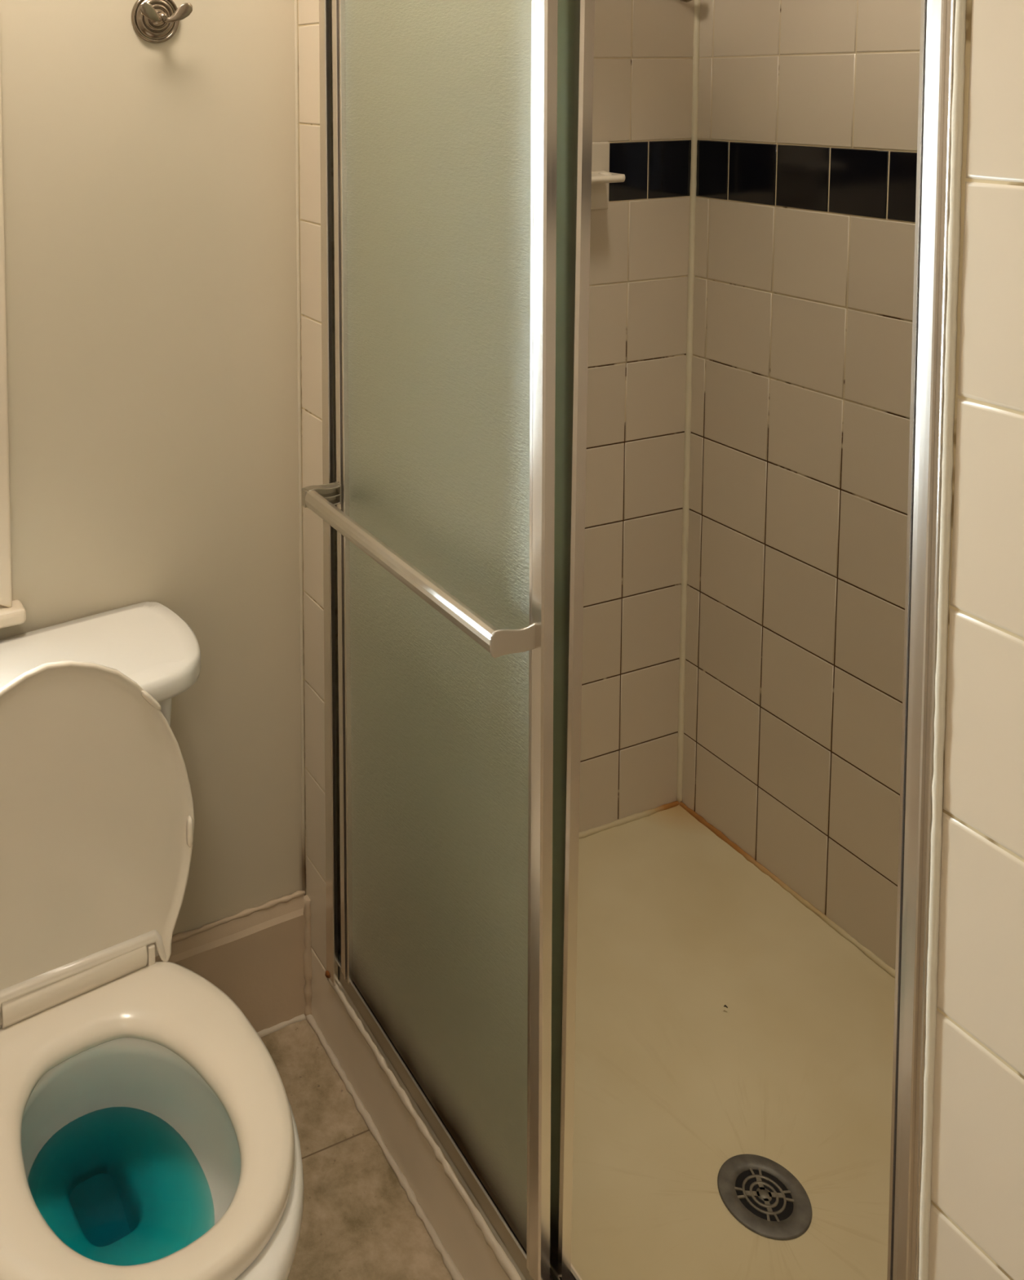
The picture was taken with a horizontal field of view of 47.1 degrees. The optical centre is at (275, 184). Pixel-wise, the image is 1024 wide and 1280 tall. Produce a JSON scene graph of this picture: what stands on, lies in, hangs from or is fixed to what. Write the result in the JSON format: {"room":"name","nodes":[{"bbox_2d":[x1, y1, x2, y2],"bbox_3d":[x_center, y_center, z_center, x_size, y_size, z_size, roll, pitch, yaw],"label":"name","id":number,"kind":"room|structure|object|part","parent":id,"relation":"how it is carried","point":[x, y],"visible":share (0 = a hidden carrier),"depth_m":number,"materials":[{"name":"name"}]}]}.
{"room":"bathroom","nodes":[
{"label":"bathroom","id":0,"kind":"room"},
{"bbox_2d":[0,0,302,935],"bbox_3d":[-0.761,0.242,1.515,1.720,2.425,0.120,-3,6,-26],"label":"wall","id":1,"kind":"structure","parent":0,"point":[149,195],"depth_m":1.74,"materials":[{"name":"beige paint"}]},
{"bbox_2d":[0,49,26,628],"bbox_3d":[-0.580,0.131,1.555,0.422,1.025,0.121,-3,6,-26],"label":"window","id":2,"kind":"structure","parent":1,"relation":"in","point":[12,613],"depth_m":1.62,"materials":[{"name":"beige paint"}]},
{"bbox_3d":[-0.558,0.123,1.525,0.396,1.004,0.021,-3,6,-26],"label":"casing","id":3,"kind":"part","parent":2,"relation":"part of","materials":[{"name":"beige paint"}]},
{"bbox_3d":[-0.558,0.633,1.567,0.422,0.024,0.046,-3,6,-26],"label":"sill","id":4,"kind":"part","parent":2,"relation":"part of","materials":[{"name":"beige paint"}]},
{"bbox_2d":[131,0,192,43],"bbox_3d":[-0.169,-0.246,1.668,0.081,0.076,0.050,-3,6,-26],"label":"robe hook","id":5,"kind":"object","parent":1,"relation":"attached to","point":[155,21],"visible":1,"depth_m":1.67,"materials":[{"name":"silver metal"}]},
{"bbox_3d":[-0.167,-0.246,1.665,0.017,0.017,0.023,-3,6,-26],"label":"post","id":6,"kind":"part","parent":5,"relation":"part of","materials":[{"name":"silver metal"}]},
{"bbox_2d":[155,894,306,1032],"bbox_3d":[-0.677,1.346,1.574,1.620,0.214,0.018,-3,6,-26],"label":"baseboard","id":7,"kind":"structure","parent":1,"relation":"attached to","point":[255,959],"depth_m":1.88,"materials":[{"name":"paint"}]},
{"bbox_2d":[171,890,305,943],"bbox_3d":[-0.288,1.217,1.759,0.748,0.012,0.012,-3,6,-26],"label":"trim","id":8,"kind":"structure","parent":1,"relation":"attached to","point":[180,936],"depth_m":1.87,"materials":[{"name":"paint"}]},
{"bbox_2d":[257,1013,306,1037],"bbox_3d":[-0.281,1.431,1.768,0.746,0.014,0.015,-3,6,-26],"label":"trim","id":9,"kind":"structure","parent":1,"relation":"attached to","point":[264,1033],"depth_m":1.90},
{"bbox_2d":[293,0,306,896],"bbox_3d":[0.036,0.112,1.826,0.006,2.200,0.008,-3,6,-23],"label":"wall tile","id":10,"kind":"structure","parent":1,"relation":"attached to","point":[295,2],"depth_m":1.85,"materials":[{"name":"white tile"}]},
{"bbox_2d":[302,894,311,1016],"bbox_3d":[0.055,1.307,1.919,0.019,0.213,0.019,-1,5,-1],"label":"trim","id":11,"kind":"structure","parent":1,"relation":"attached to","point":[307,955],"depth_m":1.91,"materials":[{"name":"paint"}]},
{"bbox_2d":[260,1019,453,1279],"bbox_3d":[0.217,1.582,0.611,2.670,0.100,3.000,-3,6,-23],"label":"floor","id":12,"kind":"structure","parent":0,"point":[359,1223],"depth_m":1.62,"materials":[{"name":"tile"}]},
{"bbox_2d":[0,601,304,1279],"bbox_3d":[-0.197,1.033,1.385,0.465,0.859,0.693,-4,6,-30],"label":"toilet","id":13,"kind":"object","parent":12,"relation":"on","point":[148,1131],"visible":1,"depth_m":1.42,"materials":[{"name":"white ceramic"}]},
{"bbox_3d":[-0.274,0.823,1.436,0.372,0.447,0.033,-4,6,-30],"label":"lid","id":14,"kind":"part","parent":13,"relation":"part of","materials":[{"name":"beige plastic"}]},
{"bbox_3d":[-0.318,0.681,1.556,0.462,0.038,0.227,-4,6,-30],"label":"tank lid","id":15,"kind":"part","parent":13,"relation":"part of","materials":[{"name":"white ceramic"}]},
{"bbox_3d":[-0.169,1.063,1.280,0.376,0.028,0.406,-4,6,-30],"label":"seat","id":16,"kind":"part","parent":13,"relation":"part of","materials":[{"name":"beige plastic"}]},
{"bbox_3d":[-0.169,1.020,1.508,0.010,0.030,0.020,-4,6,-30],"label":"hinge post","id":17,"kind":"part","parent":13,"relation":"part of","materials":[{"name":"beige plastic"}]},
{"bbox_3d":[-0.318,0.868,1.577,0.363,0.357,0.196,-4,6,-30],"label":"tank","id":18,"kind":"part","parent":13,"relation":"part of","materials":[{"name":"white ceramic"}]},
{"bbox_2d":[311,947,582,1279],"bbox_3d":[0.374,1.403,1.293,0.075,0.129,1.450,-3,6,-23],"label":"curb","id":19,"kind":"object","parent":12,"relation":"on","point":[447,1212],"visible":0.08,"depth_m":1.63,"materials":[{"name":"beige paint"}]},
{"bbox_2d":[571,804,895,1279],"bbox_3d":[0.713,1.375,1.560,0.772,0.128,1.268,-3,6,-23],"label":"shower pan","id":20,"kind":"object","parent":12,"relation":"on","point":[676,926],"visible":0.45,"depth_m":1.69,"materials":[{"name":"beige plastic"}]},
{"bbox_2d":[717,1154,812,1239],"bbox_3d":[0.644,1.334,1.497,0.115,0.002,0.115,-3,6,-23],"label":"shower drain","id":21,"kind":"object","parent":20,"relation":"on","point":[762,1194],"visible":1,"depth_m":1.49,"materials":[{"name":"metal"}]},
{"bbox_2d":[579,0,694,832],"bbox_3d":[0.426,0.178,2.081,0.779,2.425,0.100,-3,6,-23],"label":"wall","id":22,"kind":"structure","parent":0,"point":[644,49],"depth_m":2.16,"materials":[{"name":"tile"}]},
{"bbox_2d":[591,141,625,209],"bbox_3d":[0.565,-0.011,2.031,0.132,0.124,0.073,-3,6,-23],"label":"soap holder","id":23,"kind":"object","parent":22,"relation":"attached to","point":[602,176],"visible":0.44,"depth_m":2.07,"materials":[{"name":"beige ceramic"}]},
{"bbox_3d":[0.552,-0.014,2.061,0.132,0.124,0.008,-3,6,-23],"label":"plate","id":24,"kind":"part","parent":23,"relation":"part of","materials":[{"name":"beige ceramic"}]},
{"bbox_2d":[591,170,625,183],"bbox_3d":[0.564,-0.010,2.028,0.113,0.022,0.068,-3,6,-23],"label":"soap dish","id":25,"kind":"object","parent":23,"relation":"attached to","point":[597,176],"depth_m":2.01,"materials":[{"name":"beige ceramic"}]},
{"bbox_2d":[297,0,1023,1279],"bbox_3d":[0.582,0.305,0.670,0.065,2.425,2.820,-3,6,-23],"label":"wall","id":26,"kind":"structure","parent":0,"point":[977,1228],"depth_m":0.80,"materials":[{"name":"tile"}]},
{"bbox_2d":[306,1014,463,1279],"bbox_3d":[0.328,1.465,1.304,0.016,0.016,1.397,-3,6,-23],"label":"trim","id":27,"kind":"structure","parent":26,"relation":"attached to","point":[448,1262],"depth_m":1.67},
{"bbox_2d":[302,0,595,1279],"bbox_3d":[0.187,0.344,1.485,0.109,1.893,0.550,-3,6,-23],"label":"door","id":28,"kind":"structure","parent":26,"relation":"in","point":[445,112],"depth_m":1.41,"materials":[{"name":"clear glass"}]},
{"bbox_3d":[0.229,0.342,1.503,0.017,1.893,0.550,-3,6,-23],"label":"sliding door panel","id":29,"kind":"part","parent":28,"relation":"part of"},
{"bbox_2d":[319,0,967,1279],"bbox_3d":[0.306,0.365,1.297,0.070,1.952,1.044,-3,6,-23],"label":"shower door frame","id":30,"kind":"object","parent":26,"relation":"attached to","point":[943,22],"visible":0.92,"depth_m":0.84,"materials":[{"name":"metal"}]},
{"bbox_2d":[682,0,921,969],"bbox_3d":[1.101,0.211,1.629,0.100,2.425,1.470,-3,6,-23],"label":"wall","id":31,"kind":"structure","parent":0,"point":[808,109],"depth_m":1.96,"materials":[{"name":"tile"}]},
{"bbox_2d":[676,0,701,803],"bbox_3d":[0.800,0.100,2.180,0.014,2.296,0.014,0,5,6],"label":"trim","id":32,"kind":"structure","parent":31,"relation":"attached to","point":[697,2],"depth_m":2.20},
{"bbox_2d":[578,800,895,977],"bbox_3d":[0.716,1.312,1.558,0.773,0.015,1.275,-3,6,-23],"label":"trim","id":33,"kind":"structure","parent":31,"relation":"attached to","point":[867,952],"depth_m":2.12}
]}

